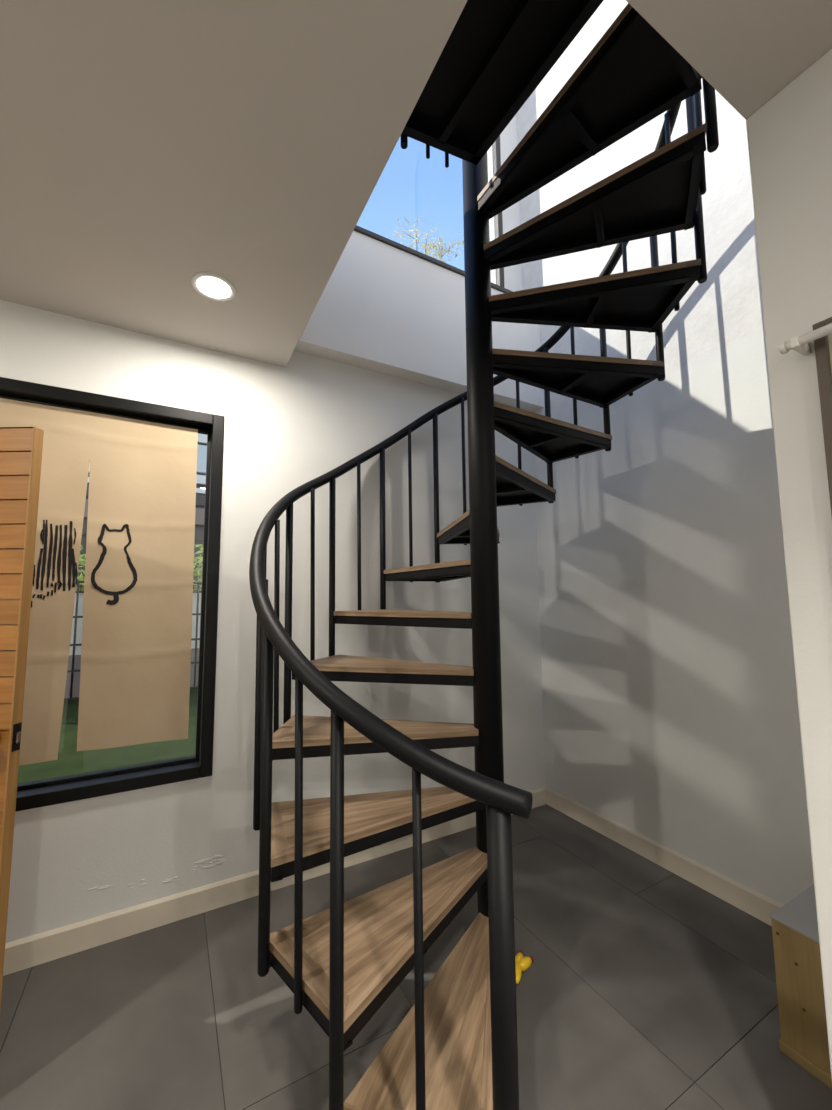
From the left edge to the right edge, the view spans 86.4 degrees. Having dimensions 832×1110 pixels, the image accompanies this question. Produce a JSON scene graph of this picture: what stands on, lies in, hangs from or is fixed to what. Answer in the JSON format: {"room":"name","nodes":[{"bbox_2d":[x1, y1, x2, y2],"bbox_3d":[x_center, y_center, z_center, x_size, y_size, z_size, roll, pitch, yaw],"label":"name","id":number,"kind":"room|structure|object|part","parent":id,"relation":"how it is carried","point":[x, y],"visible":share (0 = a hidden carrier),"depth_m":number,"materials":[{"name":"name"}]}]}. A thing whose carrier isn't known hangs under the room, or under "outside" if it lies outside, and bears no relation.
{"room":"stairwell","nodes":[
{"label":"stairwell","id":0,"kind":"room"},
{"bbox_2d":[0,300,545,942],"bbox_3d":[-1.350,0.158,2.027,5.003,2.900,0.163,3,-6,-29],"label":"wall","id":1,"kind":"structure","parent":0,"point":[286,428],"depth_m":2.32,"materials":[{"name":"paint"}]},
{"bbox_2d":[0,377,224,811],"bbox_3d":[-1.511,0.148,1.926,1.183,1.732,0.164,3,-6,-29],"label":"window","id":2,"kind":"structure","parent":1,"relation":"in","point":[52,791],"depth_m":2.06,"materials":[{"name":"black metal"}]},
{"bbox_2d":[0,395,210,764],"bbox_3d":[-1.486,0.095,1.907,1.045,1.514,0.027,3,-6,-29],"label":"curtain","id":3,"kind":"object","parent":2,"relation":"hanging from","point":[137,625],"visible":0.84,"depth_m":1.98,"materials":[{"name":"beige fabric"}]},
{"bbox_3d":[-1.654,0.092,1.815,0.462,1.504,0.021,2,-6,-28],"label":"panel","id":4,"kind":"part","parent":3,"relation":"part of","materials":[{"name":"beige fabric"}]},
{"bbox_3d":[-1.495,-0.650,1.984,1.045,0.016,0.016,3,-6,-29],"label":"rod","id":5,"kind":"part","parent":3,"relation":"part of","materials":[{"name":"black metal"}]},
{"bbox_3d":[-1.260,0.104,2.031,0.436,1.494,0.026,3,-6,-29],"label":"panel","id":6,"kind":"part","parent":3,"relation":"part of","materials":[{"name":"beige fabric"}]},
{"bbox_2d":[3,787,545,975],"bbox_3d":[-1.296,1.541,1.817,5.003,0.105,0.014,3,-6,-29],"label":"baseboard","id":7,"kind":"structure","parent":1,"relation":"attached to","point":[21,954],"depth_m":1.92,"materials":[{"name":"wood"}]},
{"bbox_2d":[0,0,831,367],"bbox_3d":[-0.051,-1.712,-0.335,5.153,0.836,5.863,3,-6,-29],"label":"ceiling","id":8,"kind":"structure","parent":0,"point":[147,147],"depth_m":1.18,"materials":[{"name":"paint"}]},
{"bbox_2d":[191,272,235,300],"bbox_3d":[-0.814,-1.077,1.783,0.168,0.006,0.168,3,-6,-29],"label":"recessed light","id":9,"kind":"object","parent":8,"relation":"in","point":[212,286],"visible":1,"depth_m":1.77,"materials":[{"name":"white plastic"}]},
{"bbox_2d":[0,804,831,1109],"bbox_3d":[0.119,1.414,-0.536,5.203,0.120,5.603,3,-6,-29],"label":"floor","id":10,"kind":"structure","parent":0,"point":[643,988],"depth_m":1.53,"materials":[{"name":"grey tile"}]},
{"bbox_2d":[0,427,43,1008],"bbox_3d":[-1.565,0.560,1.303,0.750,1.940,0.096,-1,-6,1],"label":"door","id":11,"kind":"structure","parent":10,"relation":"on","point":[21,448],"depth_m":1.36,"materials":[{"name":"brown wood"}]},
{"bbox_3d":[-1.195,0.546,1.329,0.011,0.080,0.026,-1,-6,1],"label":"latch plate","id":12,"kind":"part","parent":11,"relation":"part of","materials":[{"name":"black metal"}]},
{"bbox_3d":[-1.573,0.562,1.335,0.733,1.938,0.033,-1,-6,1],"label":"panel","id":13,"kind":"part","parent":11,"relation":"part of","materials":[{"name":"orange wood"}]},
{"bbox_2d":[249,0,718,1109],"bbox_3d":[0.280,-0.569,1.848,1.787,4.284,1.814,3,-6,-29],"label":"spiral staircase","id":14,"kind":"structure","parent":10,"relation":"on","point":[456,1047],"depth_m":1.57,"materials":[{"name":"black metal"}]},
{"bbox_3d":[-0.559,0.459,1.587,0.039,0.990,0.034,3,-6,-29],"label":"post","id":15,"kind":"part","parent":14,"relation":"part of","materials":[{"name":"black metal"}]},
{"bbox_3d":[-0.424,0.661,1.253,0.040,0.963,0.032,3,-6,-29],"label":"post","id":16,"kind":"part","parent":14,"relation":"part of","materials":[{"name":"black metal"}]},
{"bbox_3d":[-0.561,0.263,1.948,0.039,1.009,0.032,-1,-6,5],"label":"post","id":17,"kind":"part","parent":14,"relation":"part of","materials":[{"name":"black metal"}]},
{"bbox_3d":[-0.432,0.082,2.281,0.039,0.988,0.032,-3,-6,27],"label":"post","id":18,"kind":"part","parent":14,"relation":"part of","materials":[{"name":"black metal"}]},
{"bbox_3d":[-0.178,0.842,0.997,0.032,0.993,0.039,-3,-6,27],"label":"post","id":19,"kind":"part","parent":14,"relation":"part of","materials":[{"name":"black metal"}]},
{"bbox_3d":[-0.176,0.728,1.808,0.802,0.040,0.380,1,-6,-12],"label":"tread frame","id":20,"kind":"part","parent":14,"relation":"part of","materials":[{"name":"black paint"}]},
{"bbox_3d":[-0.167,0.930,1.603,0.802,0.040,0.380,3,-7,-34],"label":"tread frame","id":21,"kind":"part","parent":14,"relation":"part of","materials":[{"name":"black paint"}]},
{"bbox_3d":[-0.087,1.134,1.415,0.380,0.040,0.802,-4,-7,33],"label":"tread frame","id":22,"kind":"part","parent":14,"relation":"part of","materials":[{"name":"black paint"}]},
{"bbox_3d":[-0.113,0.524,2.002,0.802,0.040,0.380,-2,-6,11],"label":"tread frame","id":23,"kind":"part","parent":14,"relation":"part of","materials":[{"name":"black paint"}]},
{"bbox_3d":[-0.191,-0.126,2.540,0.032,1.005,0.040,3,-6,-29],"label":"post","id":24,"kind":"part","parent":14,"relation":"part of","materials":[{"name":"black metal"}]},
{"bbox_3d":[0.012,0.315,2.157,0.802,0.040,0.380,-4,-7,34],"label":"tread frame","id":25,"kind":"part","parent":14,"relation":"part of","materials":[{"name":"black paint"}]},
{"bbox_3d":[-0.052,-2.139,1.852,0.029,0.943,0.029,3,-6,-29],"label":"landing post","id":26,"kind":"part","parent":14,"relation":"part of","materials":[{"name":"black metal"}]},
{"bbox_3d":[0.179,0.101,2.252,0.380,0.040,0.802,3,-7,-33],"label":"tread frame","id":27,"kind":"part","parent":14,"relation":"part of","materials":[{"name":"black paint"}]},
{"bbox_3d":[0.046,-2.135,1.899,0.017,0.943,0.017,3,-6,-29],"label":"landing post","id":28,"kind":"part","parent":14,"relation":"part of","materials":[{"name":"black metal"}]},
{"bbox_3d":[0.123,-0.356,2.688,0.034,1.044,0.039,3,-6,-29],"label":"post","id":29,"kind":"part","parent":14,"relation":"part of","materials":[{"name":"black metal"}]},
{"bbox_3d":[0.129,-2.132,1.938,0.017,0.943,0.017,3,-6,-29],"label":"landing post","id":30,"kind":"part","parent":14,"relation":"part of","materials":[{"name":"black metal"}]},
{"bbox_3d":[0.270,-0.945,1.896,1.788,3.118,1.788,3,-6,-29],"label":"handrail","id":31,"kind":"part","parent":14,"relation":"part of","materials":[{"name":"black metal"}]},
{"bbox_3d":[0.362,-0.121,2.276,0.380,0.040,0.802,1,-6,-10],"label":"tread frame","id":32,"kind":"part","parent":14,"relation":"part of","materials":[{"name":"black paint"}]},
{"bbox_3d":[0.172,0.987,0.858,0.050,0.993,0.050,3,-6,-29],"label":"newel post","id":33,"kind":"part","parent":14,"relation":"part of","materials":[{"name":"black metal"}]},
{"bbox_3d":[0.223,-1.751,1.432,0.616,0.049,0.936,3,-6,-29],"label":"landing frame","id":34,"kind":"part","parent":14,"relation":"part of","materials":[{"name":"black paint"}]},
{"bbox_3d":[0.531,-0.349,2.229,0.380,0.040,0.802,-2,-6,13],"label":"tread frame","id":35,"kind":"part","parent":14,"relation":"part of","materials":[{"name":"black paint"}]},
{"bbox_3d":[0.770,-0.762,2.579,0.032,0.935,0.040,-4,-7,35],"label":"post","id":36,"kind":"part","parent":14,"relation":"part of","materials":[{"name":"black metal"}]},
{"bbox_3d":[0.660,-0.583,2.120,0.380,0.040,0.802,-4,-7,35],"label":"tread frame","id":37,"kind":"part","parent":14,"relation":"part of","materials":[{"name":"black paint"}]},
{"bbox_3d":[0.728,-0.820,1.972,0.802,0.040,0.380,3,-6,-31],"label":"tread frame","id":38,"kind":"part","parent":14,"relation":"part of","materials":[{"name":"black paint"}]},
{"bbox_3d":[0.513,-1.526,1.556,0.802,0.040,0.380,-5,-7,37],"label":"tread frame","id":39,"kind":"part","parent":14,"relation":"part of","materials":[{"name":"black paint"}]},
{"bbox_3d":[0.724,-1.058,1.809,0.802,0.040,0.380,0,-6,-9],"label":"tread frame","id":40,"kind":"part","parent":14,"relation":"part of","materials":[{"name":"black paint"}]},
{"bbox_3d":[0.649,-1.294,1.662,0.802,0.040,0.380,-2,-6,14],"label":"tread frame","id":41,"kind":"part","parent":14,"relation":"part of","materials":[{"name":"black paint"}]},
{"bbox_3d":[1.000,-1.012,2.353,0.040,0.943,0.032,3,-6,-29],"label":"post","id":42,"kind":"part","parent":14,"relation":"part of","materials":[{"name":"black metal"}]},
{"bbox_3d":[1.115,-1.296,2.060,0.039,1.007,0.034,3,-6,-29],"label":"post","id":43,"kind":"part","parent":14,"relation":"part of","materials":[{"name":"black metal"}]},
{"bbox_3d":[1.096,-1.556,1.744,0.040,1.019,0.032,-2,-6,14],"label":"post","id":44,"kind":"part","parent":14,"relation":"part of","materials":[{"name":"black metal"}]},
{"bbox_3d":[0.947,-1.801,1.460,0.040,1.013,0.032,-5,-7,37],"label":"post","id":45,"kind":"part","parent":14,"relation":"part of","materials":[{"name":"black metal"}]},
{"bbox_2d":[515,950,533,983],"bbox_3d":[0.391,1.542,1.663,0.064,0.040,0.141,-4,-7,35],"label":"toy","id":46,"kind":"object","parent":10,"relation":"on","point":[522,963],"visible":0.93,"depth_m":1.66,"materials":[{"name":"yellow plastic"}]},
{"bbox_2d":[770,884,831,1088],"bbox_3d":[1.445,1.336,1.404,0.587,0.388,0.283,3,-6,-29],"label":"wooden box","id":47,"kind":"object","parent":10,"relation":"on","point":[798,968],"visible":0.94,"depth_m":1.34,"materials":[{"name":"yellow wood"}]},
{"bbox_3d":[1.445,1.145,1.422,0.583,0.005,0.281,3,-6,-29],"label":"panel","id":48,"kind":"part","parent":47,"relation":"part of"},
{"bbox_2d":[294,230,542,411],"bbox_3d":[0.063,-1.473,2.916,1.801,0.765,0.270,3,-6,-29],"label":"wall","id":49,"kind":"structure","parent":0,"point":[383,308],"depth_m":2.68,"materials":[{"name":"paint"}]},
{"bbox_2d":[389,217,463,262],"bbox_3d":[-0.129,-2.220,9.455,3.469,9.056,2.981,3,-6,-29],"label":"tree","id":50,"kind":"object","parent":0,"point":[417,229],"visible":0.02,"depth_m":9.00,"materials":[{"name":"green plant"}]},
{"bbox_2d":[487,114,521,291],"bbox_3d":[0.650,-4.136,3.662,0.263,4.670,0.185,3,-6,-29],"label":"wall","id":51,"kind":"structure","parent":0,"point":[510,216],"depth_m":3.44,"materials":[{"name":"paint"}]},
{"bbox_2d":[354,225,512,292],"bbox_3d":[-0.073,-1.874,2.882,2.101,0.028,0.288,3,-6,-29],"label":"trim","id":52,"kind":"structure","parent":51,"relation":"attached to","point":[359,229],"depth_m":2.76,"materials":[{"name":"grey metal"}]},
{"bbox_2d":[493,136,503,286],"bbox_3d":[-0.370,-4.234,2.976,2.288,4.690,0.039,3,-6,-29],"label":"window","id":53,"kind":"structure","parent":51,"relation":"in","point":[496,145],"depth_m":3.35,"materials":[{"name":"grey metal"}]},
{"bbox_2d":[516,0,813,904],"bbox_3d":[2.220,-2.619,1.167,0.200,8.200,5.820,3,-6,-29],"label":"wall","id":54,"kind":"structure","parent":0,"point":[671,711],"depth_m":2.29,"materials":[{"name":"paint"}]},
{"bbox_2d":[546,788,783,925],"bbox_3d":[1.266,1.570,2.337,0.014,0.105,1.554,3,-6,-29],"label":"baseboard","id":55,"kind":"structure","parent":54,"relation":"attached to","point":[750,901],"depth_m":2.25,"materials":[{"name":"wood"}]},
{"bbox_2d":[746,49,831,1077],"bbox_3d":[2.311,0.027,-0.271,1.219,2.654,3.698,3,-6,-29],"label":"wall","id":56,"kind":"structure","parent":0,"point":[789,137],"depth_m":1.04,"materials":[{"name":"paint"}]},
{"bbox_2d":[778,323,831,354],"bbox_3d":[1.113,-0.526,0.614,0.068,0.027,0.999,3,-6,-29],"label":"curtain rod","id":57,"kind":"object","parent":56,"relation":"attached to","point":[800,344],"visible":1,"depth_m":1.00,"materials":[{"name":"white plastic"}]},
{"bbox_2d":[812,317,831,515],"bbox_3d":[1.125,-0.134,0.608,0.021,0.865,0.848,3,-6,-29],"label":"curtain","id":58,"kind":"object","parent":56,"relation":"attached to","point":[823,346],"visible":0.74,"depth_m":0.99,"materials":[{"name":"brown fabric"}]},
{"bbox_3d":[1.129,-0.134,0.611,0.010,0.825,0.808,3,-6,-29],"label":"board panel","id":59,"kind":"part","parent":58,"relation":"part of","materials":[{"name":"beige"}]},
{"label":"outside","id":60,"kind":"structure","parent":0,"visible":0},
{"bbox_2d":[17,688,197,783],"bbox_3d":[-3.150,2.325,8.643,21.000,0.096,13.487,3,-6,-29],"label":"artificial grass","id":61,"kind":"structure","parent":60,"point":[70,761],"depth_m":4.07,"materials":[{"name":"green plant"}]},
{"bbox_2d":[64,593,200,697],"bbox_3d":[-4.735,1.317,6.624,4.240,1.540,0.230,3,-6,-29],"label":"wall","id":62,"kind":"structure","parent":61,"relation":"on","point":[77,662],"depth_m":6.47,"materials":[{"name":"grey"}]},
{"bbox_2d":[64,581,201,700],"bbox_3d":[-4.438,1.183,6.200,3.560,1.720,0.060,3,-6,-29],"label":"fence","id":63,"kind":"object","parent":61,"relation":"on","point":[74,644],"visible":0.06,"depth_m":6.12,"materials":[{"name":"black"}]},
{"bbox_2d":[76,544,202,590],"bbox_3d":[-5.297,0.897,7.197,4.691,2.498,0.806,3,-6,-29],"label":"hedge","id":64,"kind":"object","parent":61,"relation":"on","point":[197,573],"visible":0.06,"depth_m":7.83,"materials":[{"name":"green plant"}]},
{"bbox_2d":[77,433,206,590],"bbox_3d":[-6.151,-0.402,9.544,6.800,5.550,2.900,3,-6,-29],"label":"house","id":65,"kind":"structure","parent":61,"relation":"on","point":[202,438],"depth_m":9.14,"materials":[{"name":"grey"}]}
]}

